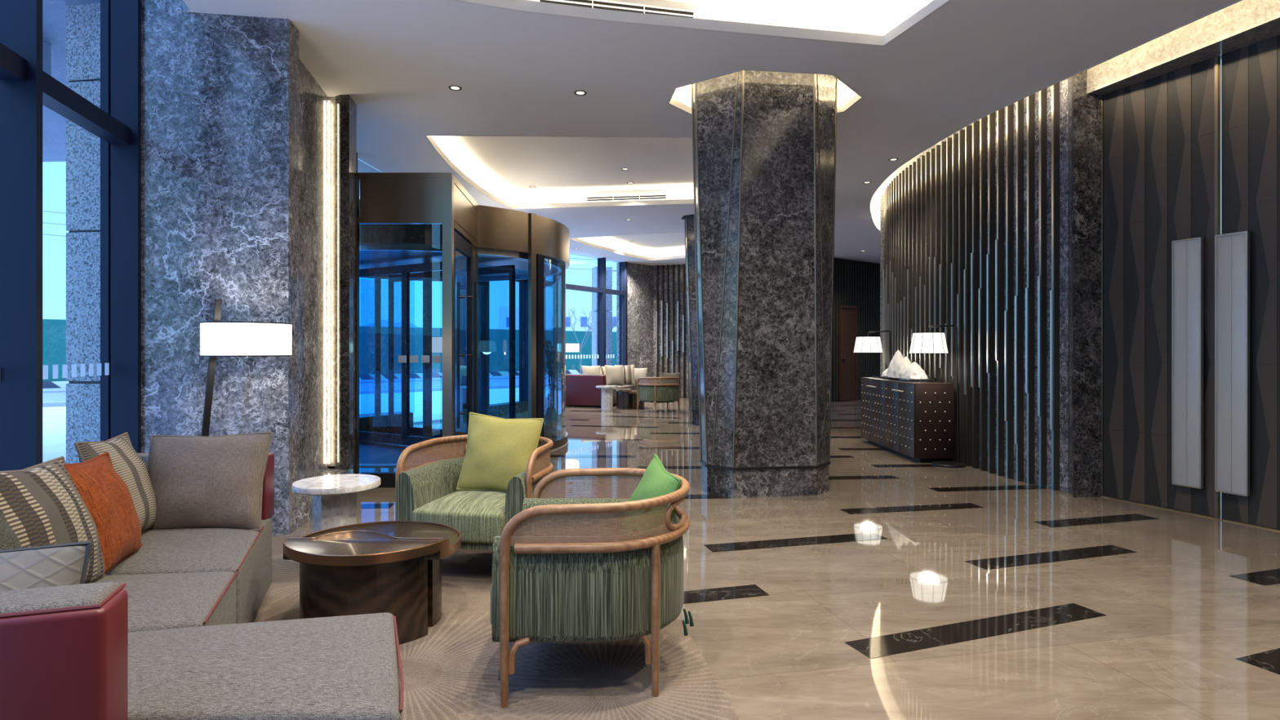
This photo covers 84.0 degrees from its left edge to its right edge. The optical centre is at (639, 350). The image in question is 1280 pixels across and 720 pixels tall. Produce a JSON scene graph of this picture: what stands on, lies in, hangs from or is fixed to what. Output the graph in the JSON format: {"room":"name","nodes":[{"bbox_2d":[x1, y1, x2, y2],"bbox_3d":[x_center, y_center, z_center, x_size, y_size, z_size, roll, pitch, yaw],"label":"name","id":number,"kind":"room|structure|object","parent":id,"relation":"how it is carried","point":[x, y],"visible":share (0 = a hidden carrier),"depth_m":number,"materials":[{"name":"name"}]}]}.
{"room":"hotel lobby","nodes":[
{"label":"hotel lobby","id":0,"kind":"room"},
{"bbox_2d":[141,0,356,534],"bbox_3d":[-2.994,-0.850,5.584,1.213,4.200,1.872,0,0,0],"label":"column","id":1,"kind":"structure","parent":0,"point":[249,166],"depth_m":4.79,"materials":[{"name":"stone"}]},
{"bbox_2d":[0,0,141,471],"bbox_3d":[-2.465,-0.825,0.853,0.261,4.150,7.858,0,0,-14],"label":"window","id":2,"kind":"structure","parent":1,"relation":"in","point":[24,87],"depth_m":3.85,"materials":[{"name":"clear glass"}]},
{"bbox_2d":[355,172,569,487],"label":"door","id":3,"kind":"structure","parent":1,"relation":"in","point":[426,227],"depth_m":8.05,"materials":[{"name":"brown metal"}]},
{"bbox_2d":[543,338,567,423],"bbox_3d":[-1.169,0.399,9.253,0.425,1.094,0.472,0,0,35],"label":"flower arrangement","id":4,"kind":"object","parent":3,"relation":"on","point":[550,416],"visible":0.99,"depth_m":9.22,"materials":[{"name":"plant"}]},
{"bbox_2d":[616,262,653,383],"bbox_3d":[-0.055,-0.500,18.595,1.256,3.500,0.257,0,0,-40],"label":"wall","id":5,"kind":"structure","parent":0,"point":[639,277],"depth_m":18.55,"materials":[{"name":"stone"}]},
{"bbox_2d":[565,257,626,405],"bbox_3d":[-1.119,-0.500,17.051,0.260,3.500,2.585,0,0,33],"label":"window","id":6,"kind":"structure","parent":5,"relation":"in","point":[601,290],"depth_m":17.34,"materials":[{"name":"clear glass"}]},
{"bbox_2d":[98,0,1242,266],"bbox_3d":[1.900,-2.574,8.300,14.200,0.652,22.600,0,0,0],"label":"ceiling","id":7,"kind":"structure","parent":0,"point":[911,75],"depth_m":5.80,"materials":[{"name":"white paint"}]},
{"bbox_2d":[448,85,462,90],"bbox_3d":[-1.585,-2.253,6.098,0.112,0.016,0.112,0,0,0],"label":"recessed light","id":8,"kind":"object","parent":7,"relation":"in","point":[451,87],"visible":1,"depth_m":6.10,"materials":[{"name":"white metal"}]},
{"bbox_2d":[573,90,586,95],"bbox_3d":[-0.521,-2.253,6.216,0.112,0.016,0.112,0,0,0],"label":"recessed light","id":9,"kind":"object","parent":7,"relation":"in","point":[580,92],"visible":1,"depth_m":6.21,"materials":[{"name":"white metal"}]},
{"bbox_2d":[537,0,694,17],"bbox_3d":[-0.151,-2.415,5.013,1.125,0.076,0.015,0,0,-14],"label":"ceiling vent","id":10,"kind":"object","parent":7,"relation":"in","point":[599,4],"visible":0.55,"depth_m":5.03,"materials":[{"name":"white metal"}]},
{"bbox_2d":[586,194,666,201],"bbox_3d":[-0.216,-2.393,11.174,1.276,0.076,0.015,0,0,8],"label":"ceiling vent","id":11,"kind":"object","parent":7,"relation":"in","point":[654,197],"visible":1,"depth_m":11.17,"materials":[{"name":"white metal"}]},
{"bbox_2d":[653,264,688,398],"bbox_3d":[2.485,-0.500,18.265,4.554,3.500,0.393,0,0,19],"label":"wall","id":12,"kind":"structure","parent":0,"point":[669,291],"depth_m":18.74,"materials":[{"name":"stone"}]},
{"bbox_2d":[271,397,1279,719],"bbox_3d":[2.025,1.309,8.300,13.950,0.121,22.600,0,0,0],"label":"floor","id":13,"kind":"structure","parent":0,"point":[904,588],"depth_m":3.65,"materials":[{"name":"beige stone"}]},
{"bbox_2d":[478,281,485,414],"bbox_3d":[-2.973,-0.525,12.700,0.158,3.450,1.400,0,0,0],"label":"window","id":14,"kind":"structure","parent":13,"relation":"on","point":[482,285],"depth_m":13.31,"materials":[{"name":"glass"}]},
{"bbox_2d":[253,535,738,719],"bbox_3d":[-1.227,1.244,2.625,3.052,0.009,4.897,0,0,-13],"label":"area rug","id":15,"kind":"object","parent":13,"relation":"on","point":[451,672],"visible":0.25,"depth_m":2.76,"materials":[{"name":"beige carpet"}]},
{"bbox_2d":[0,453,404,719],"bbox_3d":[-1.806,0.877,2.549,1.845,0.725,2.506,0,0,-18],"label":"sectional sofa","id":16,"kind":"object","parent":15,"relation":"on","point":[170,632],"visible":0.68,"depth_m":1.77,"materials":[{"name":"grey fabric"}]},
{"bbox_2d":[0,509,22,550],"bbox_3d":[-1.796,0.650,1.931,0.176,0.357,0.410,0,0,-15],"label":"cushion","id":17,"kind":"object","parent":16,"relation":"on","point":[8,538],"visible":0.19,"depth_m":2.06,"materials":[{"name":"fabric"}]},
{"bbox_2d":[0,541,92,591],"bbox_3d":[-1.645,0.655,1.689,0.543,0.362,0.154,0,0,-27],"label":"cushion","id":18,"kind":"object","parent":16,"relation":"on","point":[67,563],"visible":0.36,"depth_m":1.77,"materials":[{"name":"grey fabric"}]},
{"bbox_2d":[0,456,106,583],"bbox_3d":[-1.954,0.600,2.330,0.221,0.485,0.571,0,0,-15],"label":"cushion","id":19,"kind":"object","parent":16,"relation":"on","point":[41,503],"visible":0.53,"depth_m":2.30,"materials":[{"name":"grey fabric"}]},
{"bbox_2d":[62,451,142,575],"bbox_3d":[-2.056,0.620,2.721,0.195,0.436,0.484,0,0,-17],"label":"cushion","id":20,"kind":"object","parent":16,"relation":"on","point":[108,499],"visible":0.56,"depth_m":2.66,"materials":[{"name":"orange fabric"}]},
{"bbox_2d":[73,432,156,533],"bbox_3d":[-2.256,0.600,3.101,0.211,0.467,0.544,0,0,-17],"label":"cushion","id":21,"kind":"object","parent":16,"relation":"on","point":[125,460],"visible":0.51,"depth_m":3.08,"materials":[{"name":"grey fabric"}]},
{"bbox_2d":[146,431,272,531],"bbox_3d":[-2.039,0.620,3.330,0.559,0.453,0.223,0,0,-6],"label":"cushion","id":22,"kind":"object","parent":16,"relation":"on","point":[197,482],"visible":0.78,"depth_m":3.28,"materials":[{"name":"grey fabric"}]},
{"bbox_2d":[199,298,292,435],"bbox_3d":[-2.548,0.459,4.326,0.839,1.563,0.490,0,0,9],"label":"floor lamp","id":23,"kind":"object","parent":15,"relation":"on","point":[218,338],"visible":0.8,"depth_m":4.12,"materials":[{"name":"white fabric"}]},
{"bbox_2d":[291,474,381,532],"bbox_3d":[-1.720,0.991,4.040,0.467,0.498,0.467,0,0,0],"label":"side table","id":24,"kind":"object","parent":15,"relation":"on","point":[336,498],"visible":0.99,"depth_m":3.94,"materials":[{"name":"white stone"}]},
{"bbox_2d":[283,520,461,644],"bbox_3d":[-1.205,1.033,3.245,0.758,0.413,0.758,0,0,0],"label":"coffee table","id":25,"kind":"object","parent":15,"relation":"on","point":[394,567],"visible":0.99,"depth_m":3.01,"materials":[{"name":"brown wood"}]},
{"bbox_2d":[395,434,553,550],"bbox_3d":[-0.902,0.883,4.120,0.785,0.714,0.764,0,0,11],"label":"armchair","id":26,"kind":"object","parent":15,"relation":"on","point":[428,491],"visible":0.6,"depth_m":3.86,"materials":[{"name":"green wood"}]},
{"bbox_2d":[412,489,506,543],"bbox_3d":[-0.915,0.912,4.051,0.535,0.205,0.624,0,0,11],"label":"seat cushion","id":27,"kind":"object","parent":26,"relation":"on","point":[479,516],"depth_m":3.78,"materials":[{"name":"green fabric"}]},
{"bbox_2d":[395,457,549,534],"bbox_3d":[-0.900,0.844,4.131,0.734,0.363,0.692,0,0,11],"label":"tub","id":28,"kind":"object","parent":26,"relation":"in","point":[430,486],"depth_m":3.88,"materials":[{"name":"green fabric"}]},
{"bbox_2d":[456,412,543,492],"bbox_3d":[-0.815,0.605,4.152,0.494,0.473,0.186,0,0,6],"label":"cushion","id":29,"kind":"object","parent":26,"relation":"on","point":[499,450],"visible":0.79,"depth_m":4.10,"materials":[{"name":"fabric"}]},
{"bbox_2d":[490,467,693,708],"bbox_3d":[-0.178,0.883,2.850,0.772,0.714,0.785,0,0,0],"label":"armchair","id":30,"kind":"object","parent":15,"relation":"on","point":[571,574],"visible":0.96,"depth_m":2.49,"materials":[{"name":"green fabric"}]},
{"bbox_2d":[492,497,684,641],"bbox_3d":[-0.171,0.844,2.850,0.692,0.363,0.734,0,0,0],"label":"seat","id":31,"kind":"object","parent":30,"relation":"in","point":[634,589],"depth_m":2.49,"materials":[{"name":"green fabric"}]},
{"bbox_2d":[622,453,681,534],"bbox_3d":[0.030,0.690,2.949,0.212,0.454,0.502,0,0,-13],"label":"cushion","id":32,"kind":"object","parent":30,"relation":"on","point":[655,482],"visible":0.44,"depth_m":2.88,"materials":[{"name":"green fabric"}]},
{"bbox_2d":[485,274,557,416],"bbox_3d":[-2.395,-0.500,14.652,0.260,3.500,2.795,0,0,24],"label":"window","id":33,"kind":"structure","parent":13,"relation":"on","point":[521,406],"depth_m":14.62,"materials":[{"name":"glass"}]},
{"bbox_2d":[549,342,579,397],"bbox_3d":[-1.768,0.469,15.816,0.839,1.563,0.490,0,0,9],"label":"floor lamp","id":34,"kind":"object","parent":13,"relation":"on","point":[570,347],"visible":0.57,"depth_m":15.58,"materials":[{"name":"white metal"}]},
{"bbox_2d":[553,373,636,406],"bbox_3d":[-0.752,0.887,16.597,1.260,0.725,2.556,0,0,34],"label":"sectional sofa","id":35,"kind":"object","parent":13,"relation":"on","point":[581,391],"visible":0.57,"depth_m":15.62,"materials":[{"name":"red leather"}]},
{"bbox_2d":[581,365,599,374],"bbox_3d":[-1.135,0.550,16.596,0.460,0.388,0.161,0,0,-20],"label":"cushion","id":36,"kind":"object","parent":35,"relation":"on","point":[586,370],"visible":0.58,"depth_m":16.56,"materials":[{"name":"beige fabric"}]},
{"bbox_2d":[600,366,606,383],"bbox_3d":[-0.853,0.590,16.997,0.174,0.437,0.450,0,0,45],"label":"cushion","id":37,"kind":"object","parent":35,"relation":"on","point":[602,371],"visible":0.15,"depth_m":16.93,"materials":[{"name":"beige fabric"}]},
{"bbox_2d":[604,364,624,385],"bbox_3d":[-0.596,0.590,16.747,0.460,0.485,0.185,0,0,-25],"label":"cushion","id":38,"kind":"object","parent":35,"relation":"on","point":[614,374],"visible":0.94,"depth_m":16.70,"materials":[{"name":"beige fabric"}]},
{"bbox_2d":[614,364,635,385],"bbox_3d":[-0.356,0.590,16.997,0.480,0.485,0.188,0,0,-15],"label":"cushion","id":39,"kind":"object","parent":35,"relation":"on","point":[628,371],"visible":0.66,"depth_m":16.97,"materials":[{"name":"beige fabric"}]},
{"bbox_2d":[634,368,647,384],"bbox_3d":[-0.036,0.630,17.298,0.441,0.408,0.169,0,0,5],"label":"cushion","id":40,"kind":"object","parent":35,"relation":"on","point":[638,372],"visible":0.39,"depth_m":17.25,"materials":[{"name":"beige fabric"}]},
{"bbox_2d":[595,385,617,409],"bbox_3d":[-0.700,1.001,15.020,0.467,0.498,0.467,0,0,0],"label":"side table","id":41,"kind":"object","parent":13,"relation":"on","point":[606,390],"visible":1,"depth_m":14.91,"materials":[{"name":"white stone"}]},
{"bbox_2d":[613,387,644,408],"bbox_3d":[-0.200,1.043,15.450,0.758,0.413,0.758,0,0,-20],"label":"coffee table","id":42,"kind":"object","parent":13,"relation":"on","point":[626,398],"visible":0.83,"depth_m":15.19,"materials":[{"name":"brown metal"}]},
{"bbox_2d":[636,376,679,413],"bbox_3d":[0.425,0.893,14.608,0.785,0.714,0.764,0,0,-33],"label":"armchair","id":43,"kind":"object","parent":13,"relation":"on","point":[652,392],"visible":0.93,"depth_m":14.32,"materials":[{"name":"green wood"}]},
{"bbox_2d":[638,383,678,401],"bbox_3d":[0.430,0.854,14.599,0.734,0.363,0.692,0,0,-33],"label":"seat","id":44,"kind":"object","parent":43,"relation":"in","point":[646,392],"depth_m":14.30,"materials":[{"name":"green fabric"}]},
{"bbox_2d":[660,372,680,383],"bbox_3d":[0.598,0.660,14.504,0.460,0.423,0.175,0,0,-25],"label":"cushion","id":45,"kind":"object","parent":43,"relation":"on","point":[677,374],"visible":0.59,"depth_m":14.42,"materials":[{"name":"beige fabric"}]},
{"bbox_2d":[684,214,699,425],"bbox_3d":[1.410,-0.600,12.100,1.031,3.701,1.030,0,0,37],"label":"column","id":46,"kind":"structure","parent":13,"relation":"on","point":[689,220],"depth_m":11.90,"materials":[{"name":"grey stone"}]},
{"bbox_2d":[690,70,837,497],"bbox_3d":[1.116,-0.600,6.376,1.031,3.701,1.030,0,0,37],"label":"column","id":47,"kind":"structure","parent":13,"relation":"on","point":[764,144],"depth_m":6.05,"materials":[{"name":"grey stone"}]},
{"bbox_2d":[853,330,891,363],"bbox_3d":[3.297,0.485,9.980,0.589,1.530,0.398,0,0,0],"label":"lamp","id":48,"kind":"object","parent":13,"relation":"on","point":[868,344],"visible":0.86,"depth_m":9.84,"materials":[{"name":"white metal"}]},
{"bbox_2d":[861,377,954,462],"bbox_3d":[3.240,0.810,8.823,0.475,0.880,1.921,0,0,0],"label":"sideboard","id":49,"kind":"object","parent":13,"relation":"on","point":[913,420],"visible":0.99,"depth_m":8.03,"materials":[{"name":"black wood"}]},
{"bbox_2d":[872,375,933,382],"bbox_3d":[3.290,0.354,8.960,0.330,0.030,1.220,0,0,0],"label":"marble slab","id":50,"kind":"object","parent":49,"relation":"on","point":[905,380],"visible":0.74,"depth_m":8.38,"materials":[{"name":"grey stone"}]},
{"bbox_2d":[880,350,928,378],"bbox_3d":[3.289,0.167,8.869,0.271,0.345,1.035,0,0,-9],"label":"sculpture","id":51,"kind":"object","parent":50,"relation":"on","point":[900,366],"visible":1,"depth_m":8.78,"materials":[{"name":"white stone"}]},
{"bbox_2d":[861,377,954,384],"bbox_3d":[3.260,0.375,8.830,0.436,0.010,1.906,0,0,0],"label":"countertop","id":52,"kind":"structure","parent":49,"relation":"on","point":[911,383],"depth_m":8.19,"materials":[{"name":"grey stone"}]},
{"bbox_2d":[908,324,965,467],"bbox_3d":[3.232,0.485,7.730,0.589,1.530,0.398,0,0,0],"label":"lamp","id":53,"kind":"object","parent":13,"relation":"on","point":[928,342],"visible":1,"depth_m":7.62,"materials":[{"name":"white fabric"}]},
{"bbox_2d":[831,257,879,401],"bbox_3d":[6.027,-0.500,18.394,3.963,3.500,0.336,0,0,-36],"label":"wall","id":54,"kind":"structure","parent":0,"point":[855,283],"depth_m":17.86,"materials":[{"name":"grey wood"}]},
{"bbox_2d":[837,305,857,401],"bbox_3d":[5.126,0.068,17.547,0.690,2.345,0.105,0,0,-38],"label":"door","id":55,"kind":"structure","parent":54,"relation":"in","point":[846,317],"depth_m":17.50,"materials":[{"name":"brown wood"}]},
{"bbox_2d":[880,195,884,375],"bbox_3d":[4.122,-0.620,11.814,0.173,3.740,0.768,0,0,24],"label":"wall","id":56,"kind":"structure","parent":0,"point":[882,197],"depth_m":11.49,"materials":[{"name":"stone"}]},
{"bbox_2d":[883,78,1067,492],"bbox_3d":[3.749,-0.620,8.922,0.532,3.740,5.384,0,0,3],"label":"wall","id":57,"kind":"structure","parent":0,"point":[975,226],"depth_m":7.09,"materials":[{"name":"stone"}]},
{"bbox_2d":[1067,70,1103,497],"bbox_3d":[3.881,-0.620,6.215,0.489,3.740,0.311,0,0,-22],"label":"column","id":58,"kind":"structure","parent":0,"point":[1084,109],"depth_m":6.06,"materials":[{"name":"grey stone"}]},
{"bbox_2d":[1086,0,1279,94],"bbox_3d":[4.405,-2.337,4.564,0.498,0.306,3.257,0,0,-22],"label":"wall","id":59,"kind":"structure","parent":0,"point":[1244,23],"depth_m":5.25,"materials":[{"name":"stone"}]},
{"label":"outside","id":60,"kind":"structure","parent":0,"visible":0},
{"bbox_2d":[42,386,551,462],"bbox_3d":[20.000,1.380,110.000,360.000,0.001,300.000,0,0,0],"label":"ground","id":61,"kind":"structure","parent":60,"point":[54,418],"depth_m":16.17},
{"bbox_2d":[66,3,100,463],"bbox_3d":[-4.400,-0.980,5.800,0.330,4.720,0.300,0,0,8],"label":"granite pillar","id":62,"kind":"structure","parent":61,"relation":"on","point":[82,20],"depth_m":5.65,"materials":[{"name":"grey stone"}]},
{"bbox_2d":[42,0,100,161],"bbox_3d":[-8.450,-2.780,6.050,9.100,0.640,9.100,0,0,0],"label":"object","id":63,"kind":"object","parent":62,"relation":"attached to","point":[54,11],"visible":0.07,"depth_m":6.57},
{"bbox_2d":[42,382,551,407],"bbox_3d":[-5.286,1.330,25.768,120.001,0.100,0.400,0,0,-42],"label":"kerb","id":64,"kind":"object","parent":61,"relation":"on","point":[46,404],"visible":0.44,"depth_m":23.05,"materials":[{"name":"grey concrete"}]},
{"bbox_2d":[42,319,616,388],"bbox_3d":[-11.801,0.140,33.058,120.001,2.480,0.509,0,0,-42],"label":"fence","id":65,"kind":"object","parent":61,"relation":"on","point":[54,331],"visible":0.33,"depth_m":34.03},
{"bbox_2d":[42,210,616,271],"bbox_3d":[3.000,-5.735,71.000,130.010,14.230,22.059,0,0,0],"label":"pole","id":66,"kind":"object","parent":61,"relation":"on","point":[42,211],"visible":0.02,"depth_m":61.97,"materials":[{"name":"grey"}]},
{"bbox_2d":[498,306,616,332],"bbox_3d":[-3.585,-1.920,87.948,26.000,6.600,8.060,0,0,6],"label":"office building","id":67,"kind":"structure","parent":61,"relation":"on","point":[504,312],"depth_m":84.46,"materials":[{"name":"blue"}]},
{"bbox_2d":[591,266,612,365],"bbox_3d":[-1.050,-0.460,19.600,0.450,3.640,0.450,0,0,-20],"label":"granite pillar","id":68,"kind":"structure","parent":61,"relation":"on","point":[608,269],"depth_m":19.44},
{"bbox_3d":[6.909,-0.620,0.596,4.583,3.740,7.792,0,0,0],"label":"wall","id":69,"kind":"structure","parent":0,"visible":0},
{"bbox_2d":[1100,55,1279,531],"bbox_3d":[4.268,-0.466,5.280,0.122,3.432,1.750,0,0,-22],"label":"door","id":70,"kind":"structure","parent":69,"relation":"in","point":[1160,134],"depth_m":5.63,"materials":[{"name":"black wood"}]},
{"bbox_2d":[1214,35,1279,529],"bbox_3d":[4.441,-0.469,4.854,0.122,3.428,0.864,0,0,-22],"label":"door","id":71,"kind":"structure","parent":69,"relation":"in","point":[1247,242],"depth_m":5.08,"materials":[{"name":"black wood"}]},
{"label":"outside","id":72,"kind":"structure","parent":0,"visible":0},
{"bbox_2d":[363,319,417,327],"bbox_3d":[-50.000,-5.673,252.423,300.000,15.846,24.846,0,0,0],"label":"hills","id":73,"kind":"structure","parent":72,"point":[384,322],"depth_m":260.02,"materials":[{"name":"blue"}]},
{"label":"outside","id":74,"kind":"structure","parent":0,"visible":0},
{"bbox_2d":[42,374,551,392],"bbox_3d":[-10.817,1.350,31.956,120.000,0.060,2.200,0,0,-42],"label":"pavement","id":75,"kind":"structure","parent":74,"point":[411,380],"depth_m":31.45,"materials":[{"name":"grey stone"}]},
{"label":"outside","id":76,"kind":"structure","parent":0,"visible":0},
{"bbox_2d":[42,377,551,402],"bbox_3d":[-7.751,1.378,28.527,120.000,0.004,7.000,0,0,-42],"label":"road","id":77,"kind":"structure","parent":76,"point":[48,397],"depth_m":27.64,"materials":[{"name":"grey asphalt"}]},
{"bbox_2d":[42,380,551,399],"bbox_3d":[-7.751,1.376,28.527,120.001,0.008,0.200,0,0,-42],"label":"road line","id":78,"kind":"object","parent":77,"relation":"on","point":[550,380],"depth_m":26.93,"materials":[{"name":"white paint"}]},
{"bbox_2d":[565,307,592,373],"bbox_3d":[-2.942,-0.469,37.331,2.615,3.701,2.447,0,0,0],"label":"bare tree","id":79,"kind":"object","parent":77,"relation":"on","point":[570,322],"visible":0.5,"depth_m":37.44,"materials":[{"name":"grey plant"}]},
{"bbox_2d":[585,315,616,331],"bbox_3d":[-1.775,-0.416,36.860,2.340,3.594,1.525,0,0,-12],"label":"bare tree","id":80,"kind":"object","parent":77,"relation":"on","point":[614,320],"visible":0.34,"depth_m":36.62,"materials":[{"name":"grey plant"}]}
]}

